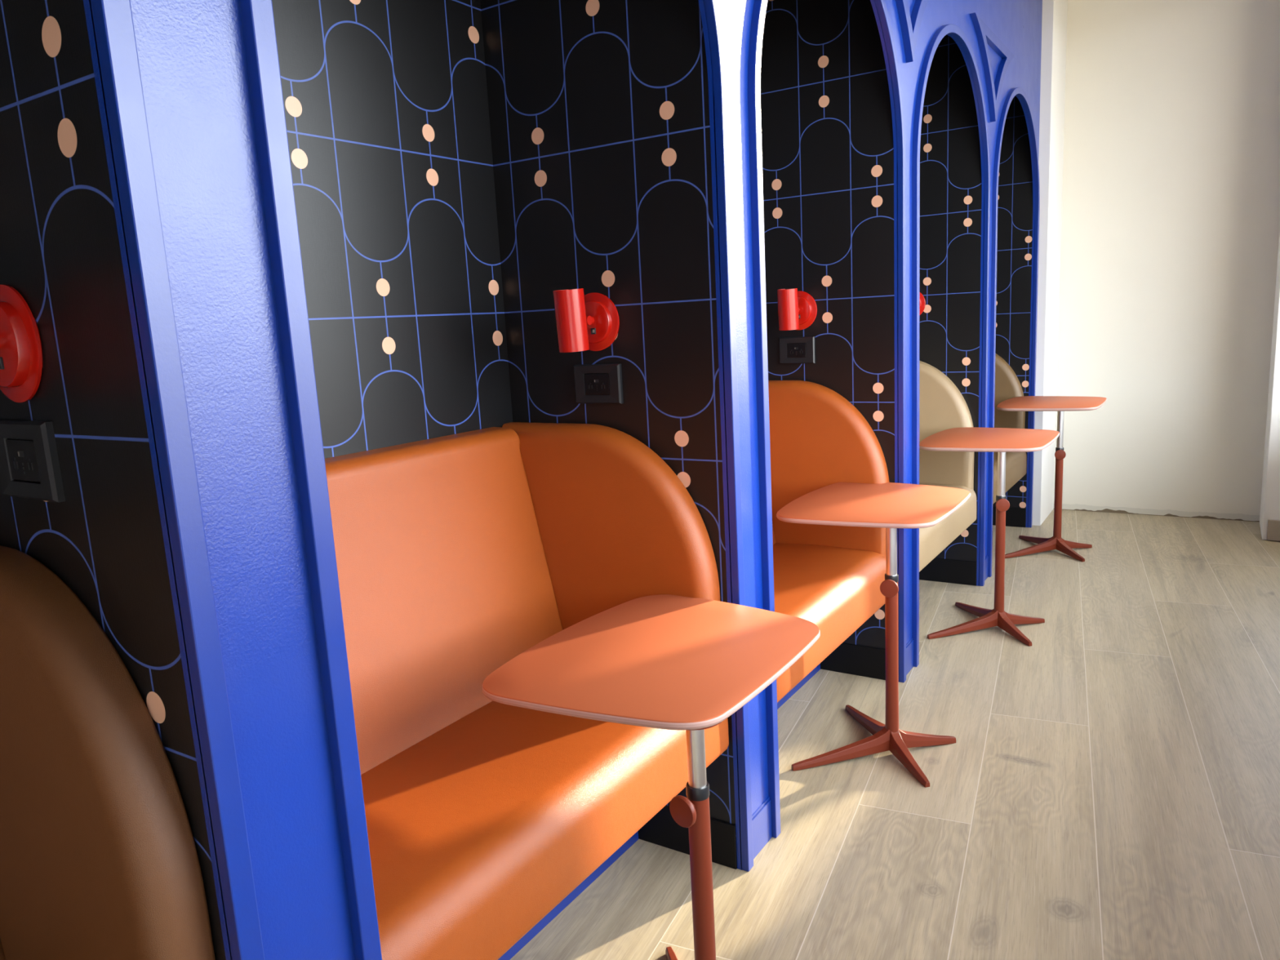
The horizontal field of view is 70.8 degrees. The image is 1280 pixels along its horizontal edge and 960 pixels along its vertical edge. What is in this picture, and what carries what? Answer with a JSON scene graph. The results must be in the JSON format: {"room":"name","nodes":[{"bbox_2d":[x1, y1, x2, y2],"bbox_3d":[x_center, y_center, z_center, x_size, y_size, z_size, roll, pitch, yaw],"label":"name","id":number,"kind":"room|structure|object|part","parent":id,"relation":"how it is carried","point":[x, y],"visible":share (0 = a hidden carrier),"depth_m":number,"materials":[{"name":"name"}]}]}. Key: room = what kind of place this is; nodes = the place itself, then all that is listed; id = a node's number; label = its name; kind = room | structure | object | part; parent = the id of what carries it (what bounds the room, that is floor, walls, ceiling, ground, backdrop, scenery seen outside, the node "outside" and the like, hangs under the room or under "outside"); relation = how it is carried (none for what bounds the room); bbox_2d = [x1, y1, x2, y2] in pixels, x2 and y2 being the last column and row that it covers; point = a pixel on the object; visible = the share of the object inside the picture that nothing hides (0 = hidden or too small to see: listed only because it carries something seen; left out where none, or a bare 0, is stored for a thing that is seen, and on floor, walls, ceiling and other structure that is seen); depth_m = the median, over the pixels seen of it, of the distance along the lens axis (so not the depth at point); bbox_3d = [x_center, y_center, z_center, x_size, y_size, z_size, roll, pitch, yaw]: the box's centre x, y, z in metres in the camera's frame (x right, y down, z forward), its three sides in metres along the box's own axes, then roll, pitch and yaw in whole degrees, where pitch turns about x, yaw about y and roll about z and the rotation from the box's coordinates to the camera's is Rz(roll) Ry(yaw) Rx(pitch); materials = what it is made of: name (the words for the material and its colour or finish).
{"room":"office lounge","nodes":[
{"label":"office lounge","id":0,"kind":"room"},
{"bbox_2d":[0,0,226,959],"bbox_3d":[-0.673,-0.136,1.083,0.581,2.420,0.177,3,12,33],"label":"wall","id":1,"kind":"structure","parent":0,"point":[60,246],"depth_m":0.91,"materials":[{"name":"black paper"}]},
{"bbox_2d":[0,284,43,402],"bbox_3d":[-0.713,-0.141,0.925,0.126,0.135,0.126,3,12,33],"label":"wall sconce","id":2,"kind":"object","parent":1,"relation":"attached to","point":[21,355],"visible":1,"depth_m":0.95,"materials":[{"name":"red metal"}]},
{"bbox_2d":[0,356,4,369],"bbox_3d":[-0.684,-0.125,0.963,0.012,0.013,0.004,3,12,33],"label":"switch","id":3,"kind":"object","parent":2,"relation":"attached to","point":[2,358],"depth_m":0.96,"materials":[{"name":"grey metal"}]},
{"bbox_2d":[0,419,65,502],"bbox_3d":[-0.681,-0.022,1.000,0.125,0.087,0.010,3,12,33],"label":"wall socket","id":4,"kind":"object","parent":1,"relation":"attached to","point":[29,464],"visible":1,"depth_m":0.99,"materials":[{"name":"black plastic"}]},
{"bbox_2d":[271,0,512,458],"bbox_3d":[-0.626,-0.255,1.741,0.100,2.420,0.999,3,12,33],"label":"wall","id":5,"kind":"structure","parent":0,"point":[386,108],"depth_m":1.83,"materials":[{"name":"black paper"}]},
{"bbox_2d":[83,0,1042,959],"bbox_3d":[0.476,-0.654,2.283,0.012,2.900,5.964,3,12,33],"label":"wall","id":6,"kind":"structure","parent":0,"point":[192,53],"depth_m":0.97,"materials":[{"name":"blue paint"}]},
{"bbox_2d":[88,0,265,959],"bbox_3d":[-0.723,0.100,0.453,0.021,2.181,1.053,3,12,33],"label":"trim","id":7,"kind":"structure","parent":6,"relation":"attached to","point":[113,20],"depth_m":0.86,"materials":[{"name":"blue paint"}]},
{"bbox_2d":[239,0,753,959],"bbox_3d":[-0.091,-0.106,1.424,0.021,2.181,1.053,3,12,33],"label":"trim","id":8,"kind":"structure","parent":6,"relation":"attached to","point":[256,15],"depth_m":1.02,"materials":[{"name":"blue paint"}]},
{"bbox_2d":[751,796,772,858],"bbox_3d":[0.276,0.811,2.092,0.009,0.105,0.123,3,12,33],"label":"trim","id":9,"kind":"structure","parent":6,"relation":"attached to","point":[762,816],"depth_m":2.10,"materials":[{"name":"blue paint"}]},
{"bbox_2d":[747,0,906,838],"bbox_3d":[0.542,-0.312,2.394,0.021,2.181,1.053,3,12,33],"label":"trim","id":10,"kind":"structure","parent":6,"relation":"attached to","point":[759,9],"depth_m":2.04,"materials":[{"name":"blue paint"}]},
{"bbox_2d":[906,637,913,675],"bbox_3d":[0.908,0.606,3.063,0.009,0.105,0.123,3,12,33],"label":"trim","id":11,"kind":"structure","parent":6,"relation":"attached to","point":[909,645],"depth_m":3.07,"materials":[{"name":"blue paint"}]},
{"bbox_2d":[895,0,928,62],"bbox_3d":[0.806,-1.424,2.699,0.025,0.326,0.757,3,12,33],"label":"trim","id":12,"kind":"structure","parent":6,"relation":"attached to","point":[909,25],"depth_m":2.71,"materials":[{"name":"blue paint"}]},
{"bbox_2d":[911,23,990,666],"bbox_3d":[1.174,-0.518,3.364,0.021,2.181,1.053,3,12,33],"label":"trim","id":13,"kind":"structure","parent":6,"relation":"attached to","point":[954,30],"depth_m":3.06,"materials":[{"name":"blue paint"}]},
{"bbox_2d":[984,554,988,580],"bbox_3d":[1.540,0.400,4.033,0.009,0.105,0.123,3,12,33],"label":"trim","id":14,"kind":"structure","parent":6,"relation":"attached to","point":[986,561],"depth_m":4.05,"materials":[{"name":"blue paint"}]},
{"bbox_2d":[969,12,1014,122],"bbox_3d":[1.438,-1.630,3.669,0.025,0.326,0.757,3,12,33],"label":"trim","id":15,"kind":"structure","parent":6,"relation":"attached to","point":[985,36],"depth_m":3.62,"materials":[{"name":"blue paint"}]},
{"bbox_2d":[986,87,1039,577],"bbox_3d":[1.806,-0.724,4.334,0.021,2.181,1.053,3,12,33],"label":"trim","id":16,"kind":"structure","parent":6,"relation":"attached to","point":[1019,91],"depth_m":4.04,"materials":[{"name":"blue paint"}]},
{"bbox_2d":[480,0,737,860],"bbox_3d":[-0.041,-0.342,2.054,0.581,2.420,0.177,3,12,33],"label":"wall","id":17,"kind":"structure","parent":0,"point":[599,109],"depth_m":1.92,"materials":[{"name":"black paper"}]},
{"bbox_2d":[552,288,619,352],"bbox_3d":[-0.131,-0.341,1.929,0.126,0.135,0.126,3,12,33],"label":"wall sconce","id":18,"kind":"object","parent":17,"relation":"attached to","point":[590,321],"visible":1,"depth_m":1.90,"materials":[{"name":"red metal"}]},
{"bbox_3d":[-0.146,-0.337,1.905,0.065,0.132,0.068,3,12,33],"label":"lamp shade","id":19,"kind":"part","parent":18,"relation":"part of","materials":[{"name":"red metal"}]},
{"bbox_3d":[-0.117,-0.345,1.950,0.024,0.020,0.041,3,12,33],"label":"arm","id":20,"kind":"part","parent":18,"relation":"part of","materials":[{"name":"red ceramic"}]},
{"bbox_2d":[591,328,595,334],"bbox_3d":[-0.102,-0.325,1.967,0.012,0.013,0.004,3,12,33],"label":"switch","id":21,"kind":"object","parent":18,"relation":"attached to","point":[593,330],"depth_m":1.96,"materials":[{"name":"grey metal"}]},
{"bbox_2d":[573,364,623,404],"bbox_3d":[-0.094,-0.213,2.002,0.125,0.087,0.010,3,12,33],"label":"wall socket","id":22,"kind":"object","parent":17,"relation":"attached to","point":[594,384],"visible":1,"depth_m":2.00,"materials":[{"name":"black plastic"}]},
{"bbox_2d":[638,805,737,869],"bbox_3d":[-0.020,0.811,2.175,0.561,0.108,0.005,3,12,33],"label":"baseboard","id":23,"kind":"structure","parent":17,"relation":"attached to","point":[661,829],"depth_m":2.10,"materials":[{"name":"black paint"}]},
{"bbox_2d":[760,0,894,648],"bbox_3d":[0.592,-0.548,3.024,0.581,2.420,0.177,3,12,33],"label":"wall","id":24,"kind":"structure","parent":0,"point":[828,147],"depth_m":2.84,"materials":[{"name":"black paper"}]},
{"bbox_2d":[777,288,817,330],"bbox_3d":[0.489,-0.549,2.907,0.126,0.135,0.126,3,12,33],"label":"wall sconce","id":25,"kind":"object","parent":24,"relation":"attached to","point":[797,310],"visible":1,"depth_m":2.87,"materials":[{"name":"red metal"}]},
{"bbox_3d":[0.473,-0.546,2.883,0.065,0.132,0.068,3,12,33],"label":"lamp shade","id":26,"kind":"part","parent":25,"relation":"part of","materials":[{"name":"red metal"}]},
{"bbox_2d":[778,336,815,364],"bbox_3d":[0.519,-0.429,2.983,0.125,0.087,0.010,3,12,33],"label":"wall socket","id":27,"kind":"object","parent":24,"relation":"attached to","point":[793,350],"visible":1,"depth_m":2.98,"materials":[{"name":"black plastic"}]},
{"bbox_2d":[820,642,885,679],"bbox_3d":[0.612,0.605,3.145,0.561,0.108,0.005,3,12,33],"label":"baseboard","id":28,"kind":"structure","parent":24,"relation":"attached to","point":[851,659],"depth_m":3.06,"materials":[{"name":"black paint"}]},
{"bbox_2d":[510,509,1279,959],"bbox_3d":[1.372,0.970,1.516,3.950,0.120,8.350,3,12,33],"label":"floor","id":29,"kind":"structure","parent":0,"point":[1108,788],"depth_m":2.27,"materials":[{"name":"brown wood"}]},
{"bbox_2d":[0,545,215,959],"bbox_3d":[-0.942,0.663,0.716,0.561,1.006,0.997,3,12,33],"label":"banquette","id":30,"kind":"object","parent":29,"relation":"on","point":[99,858],"visible":1,"depth_m":0.95,"materials":[{"name":"brown leather"}]},
{"bbox_3d":[-1.129,0.437,0.764,0.172,0.553,0.919,3,12,33],"label":"backrest","id":31,"kind":"part","parent":30,"relation":"part of","materials":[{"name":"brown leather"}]},
{"bbox_2d":[324,422,728,959],"bbox_3d":[-0.310,0.457,1.686,0.561,1.006,0.997,3,12,33],"label":"banquette","id":32,"kind":"object","parent":29,"relation":"on","point":[457,555],"visible":0.41,"depth_m":1.73,"materials":[{"name":"orange leather"}]},
{"bbox_3d":[-0.496,0.231,1.735,0.172,0.553,0.919,3,12,33],"label":"backrest","id":33,"kind":"part","parent":32,"relation":"part of","materials":[{"name":"orange leather"}]},
{"bbox_3d":[-0.302,0.579,1.707,0.558,0.177,0.991,3,12,33],"label":"seat","id":34,"kind":"part","parent":32,"relation":"part of","materials":[{"name":"orange leather"}]},
{"bbox_3d":[-0.076,0.173,2.040,0.545,0.596,0.063,3,12,33],"label":"panel","id":35,"kind":"part","parent":32,"relation":"part of","materials":[{"name":"orange leather"}]},
{"bbox_2d":[481,594,820,959],"bbox_3d":[0.059,0.633,1.601,0.537,0.650,0.690,3,12,33],"label":"side table","id":36,"kind":"object","parent":29,"relation":"on","point":[660,661],"visible":1,"depth_m":1.51,"materials":[{"name":"metal"}]},
{"bbox_3d":[0.084,0.915,1.626,0.038,0.084,0.296,-5,10,-11],"label":"leg","id":37,"kind":"part","parent":36,"relation":"part of","materials":[{"name":"metal"}]},
{"bbox_3d":[0.073,0.503,1.386,0.049,0.049,0.046,3,12,33],"label":"clamp knob","id":38,"kind":"part","parent":36,"relation":"part of","materials":[{"name":"ceramic"}]},
{"bbox_3d":[0.083,0.360,1.376,0.090,0.004,0.090,3,12,33],"label":"mounting plate","id":39,"kind":"part","parent":36,"relation":"part of","materials":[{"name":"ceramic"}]},
{"bbox_2d":[768,380,888,709],"bbox_3d":[0.323,0.251,2.656,0.561,1.006,0.997,3,12,33],"label":"banquette","id":40,"kind":"object","parent":29,"relation":"on","point":[829,577],"visible":0.34,"depth_m":2.89,"materials":[{"name":"orange leather"}]},
{"bbox_3d":[0.136,0.025,2.705,0.172,0.553,0.919,3,12,33],"label":"backrest","id":41,"kind":"part","parent":40,"relation":"part of","materials":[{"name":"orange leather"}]},
{"bbox_3d":[0.556,-0.033,3.010,0.545,0.596,0.063,3,12,33],"label":"panel","id":42,"kind":"part","parent":40,"relation":"part of","materials":[{"name":"orange leather"}]},
{"bbox_3d":[0.330,0.373,2.677,0.558,0.177,0.991,3,12,33],"label":"seat","id":43,"kind":"part","parent":40,"relation":"part of","materials":[{"name":"orange leather"}]},
{"bbox_2d":[776,482,970,787],"bbox_3d":[0.676,0.404,2.620,0.472,0.680,0.688,3,12,33],"label":"side table","id":44,"kind":"object","parent":29,"relation":"on","point":[891,506],"visible":0.98,"depth_m":2.49,"materials":[{"name":"metal"}]},
{"bbox_3d":[0.557,0.737,2.485,0.296,0.084,0.038,-5,10,-13],"label":"leg","id":45,"kind":"part","parent":44,"relation":"part of","materials":[{"name":"metal"}]},
{"bbox_3d":[0.675,0.699,2.666,0.038,0.084,0.296,-5,10,-11],"label":"leg","id":46,"kind":"part","parent":44,"relation":"part of","materials":[{"name":"metal"}]},
{"bbox_3d":[0.674,0.287,2.420,0.049,0.049,0.045,3,12,33],"label":"clamp knob","id":47,"kind":"part","parent":44,"relation":"part of","materials":[{"name":"metal"}]},
{"bbox_3d":[0.725,0.740,2.421,0.038,0.084,0.193,-5,10,-11],"label":"leg","id":48,"kind":"part","parent":44,"relation":"part of","materials":[{"name":"metal"}]},
{"bbox_3d":[0.802,0.714,2.541,0.193,0.084,0.038,-5,10,-13],"label":"leg","id":49,"kind":"part","parent":44,"relation":"part of","materials":[{"name":"metal"}]},
{"bbox_2d":[919,360,976,571],"bbox_3d":[0.955,0.045,3.626,0.561,1.006,0.997,3,12,33],"label":"banquette","id":50,"kind":"object","parent":29,"relation":"on","point":[942,406],"visible":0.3,"depth_m":3.86,"materials":[{"name":"beige leather"}]},
{"bbox_3d":[1.188,-0.239,3.980,0.545,0.596,0.063,3,12,33],"label":"panel","id":51,"kind":"part","parent":50,"relation":"part of","materials":[{"name":"beige leather"}]},
{"bbox_3d":[0.963,0.167,3.647,0.558,0.177,0.991,3,12,33],"label":"seat","id":52,"kind":"part","parent":50,"relation":"part of","materials":[{"name":"beige leather"}]},
{"bbox_2d":[919,426,1059,646],"bbox_3d":[1.345,0.193,3.506,0.458,0.715,0.654,3,12,33],"label":"side table","id":53,"kind":"object","parent":29,"relation":"on","point":[1001,441],"visible":0.99,"depth_m":3.39,"materials":[{"name":"metal"}]},
{"bbox_3d":[1.219,0.540,3.399,0.296,0.084,0.038,-5,10,-13],"label":"leg","id":54,"kind":"part","parent":53,"relation":"part of","materials":[{"name":"metal"}]},
{"bbox_3d":[1.337,0.501,3.579,0.038,0.084,0.296,-5,10,-11],"label":"leg","id":55,"kind":"part","parent":53,"relation":"part of","materials":[{"name":"metal"}]},
{"bbox_3d":[1.342,0.090,3.329,0.047,0.049,0.049,3,12,33],"label":"clamp knob","id":56,"kind":"part","parent":53,"relation":"part of","materials":[{"name":"metal"}]},
{"bbox_3d":[1.387,0.542,3.335,0.038,0.084,0.193,-5,10,-11],"label":"leg","id":57,"kind":"part","parent":53,"relation":"part of","materials":[{"name":"metal"}]},
{"bbox_3d":[1.465,0.517,3.454,0.193,0.084,0.038,-5,10,-13],"label":"leg","id":58,"kind":"part","parent":53,"relation":"part of","materials":[{"name":"metal"}]},
{"bbox_2d":[992,353,1026,504],"bbox_3d":[1.587,-0.161,4.596,0.561,1.006,0.997,3,12,33],"label":"banquette","id":59,"kind":"object","parent":29,"relation":"on","point":[1007,385],"visible":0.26,"depth_m":4.81,"materials":[{"name":"beige leather"}]},
{"bbox_3d":[1.821,-0.445,4.950,0.545,0.596,0.063,3,12,33],"label":"panel","id":60,"kind":"part","parent":59,"relation":"part of","materials":[{"name":"beige leather"}]},
{"bbox_3d":[1.595,-0.038,4.617,0.558,0.177,0.991,3,12,33],"label":"seat","id":61,"kind":"part","parent":59,"relation":"part of","materials":[{"name":"beige leather"}]},
{"bbox_2d":[996,395,1106,561],"bbox_3d":[2.026,-0.021,4.458,0.458,0.733,0.577,3,12,33],"label":"side table","id":62,"kind":"object","parent":29,"relation":"on","point":[1060,404],"visible":0.99,"depth_m":4.37,"materials":[{"name":"metal"}]},
{"bbox_3d":[1.903,0.326,4.399,0.296,0.084,0.038,-5,10,-13],"label":"leg","id":63,"kind":"part","parent":62,"relation":"part of","materials":[{"name":"metal"}]},
{"bbox_3d":[2.021,0.288,4.579,0.038,0.084,0.296,-5,10,-11],"label":"leg","id":64,"kind":"part","parent":62,"relation":"part of","materials":[{"name":"metal"}]},
{"bbox_3d":[2.022,-0.124,4.331,0.049,0.049,0.047,3,12,33],"label":"clamp knob","id":65,"kind":"part","parent":62,"relation":"part of","materials":[{"name":"metal"}]},
{"bbox_3d":[2.071,0.328,4.335,0.038,0.084,0.193,-5,10,-11],"label":"leg","id":66,"kind":"part","parent":62,"relation":"part of","materials":[{"name":"metal"}]},
{"bbox_3d":[2.149,0.303,4.454,0.193,0.084,0.038,-5,10,-13],"label":"leg","id":67,"kind":"part","parent":62,"relation":"part of","materials":[{"name":"metal"}]},
{"bbox_2d":[919,35,981,564],"bbox_3d":[1.224,-0.754,3.994,0.581,2.420,0.177,3,12,33],"label":"wall","id":68,"kind":"structure","parent":0,"point":[950,159],"depth_m":3.78,"materials":[{"name":"black paper"}]},
{"bbox_2d":[919,291,925,315],"bbox_3d":[1.143,-0.757,3.863,0.126,0.135,0.126,3,12,33],"label":"wall sconce","id":69,"kind":"object","parent":68,"relation":"attached to","point":[922,300],"visible":0.08,"depth_m":3.88,"materials":[{"name":"red metal"}]},
{"bbox_2d":[919,558,976,586],"bbox_3d":[1.244,0.399,4.115,0.561,0.108,0.005,3,12,33],"label":"baseboard","id":70,"kind":"structure","parent":68,"relation":"attached to","point":[940,570],"depth_m":4.02,"materials":[{"name":"black paint"}]},
{"bbox_2d":[992,95,1032,524],"bbox_3d":[1.826,-0.950,4.917,0.581,2.420,0.063,3,12,33],"label":"wall","id":71,"kind":"structure","parent":0,"point":[1015,201],"depth_m":4.74,"materials":[{"name":"black paper"}]},
{"bbox_2d":[992,506,1026,527],"bbox_3d":[1.877,0.193,5.085,0.561,0.108,0.005,3,12,33],"label":"baseboard","id":72,"kind":"structure","parent":71,"relation":"attached to","point":[1015,517],"depth_m":4.96,"materials":[{"name":"black paint"}]},
{"bbox_2d":[1031,0,1067,525],"bbox_3d":[1.975,-1.251,5.194,0.785,2.900,0.658,3,12,33],"label":"wall","id":73,"kind":"structure","parent":0,"point":[1055,12],"depth_m":4.80,"materials":[{"name":"white paint"}]},
{"bbox_2d":[1053,0,1279,521],"bbox_3d":[2.856,-1.245,4.899,1.015,2.900,0.200,3,12,33],"label":"wall","id":74,"kind":"structure","parent":0,"point":[1171,218],"depth_m":4.81,"materials":[{"name":"white paint"}]},
{"bbox_2d":[1259,229,1279,540],"bbox_3d":[3.205,-1.181,4.430,0.097,2.900,0.620,3,12,33],"label":"wall","id":75,"kind":"structure","parent":0,"point":[1270,491],"depth_m":4.38,"materials":[{"name":"white paint"}]},
{"bbox_2d":[1266,520,1279,541],"bbox_3d":[3.115,0.247,4.407,0.078,0.101,0.017,3,12,33],"label":"baseboard","id":76,"kind":"structure","parent":75,"relation":"attached to","point":[1273,526],"depth_m":4.41,"materials":[{"name":"wood"}]}
]}

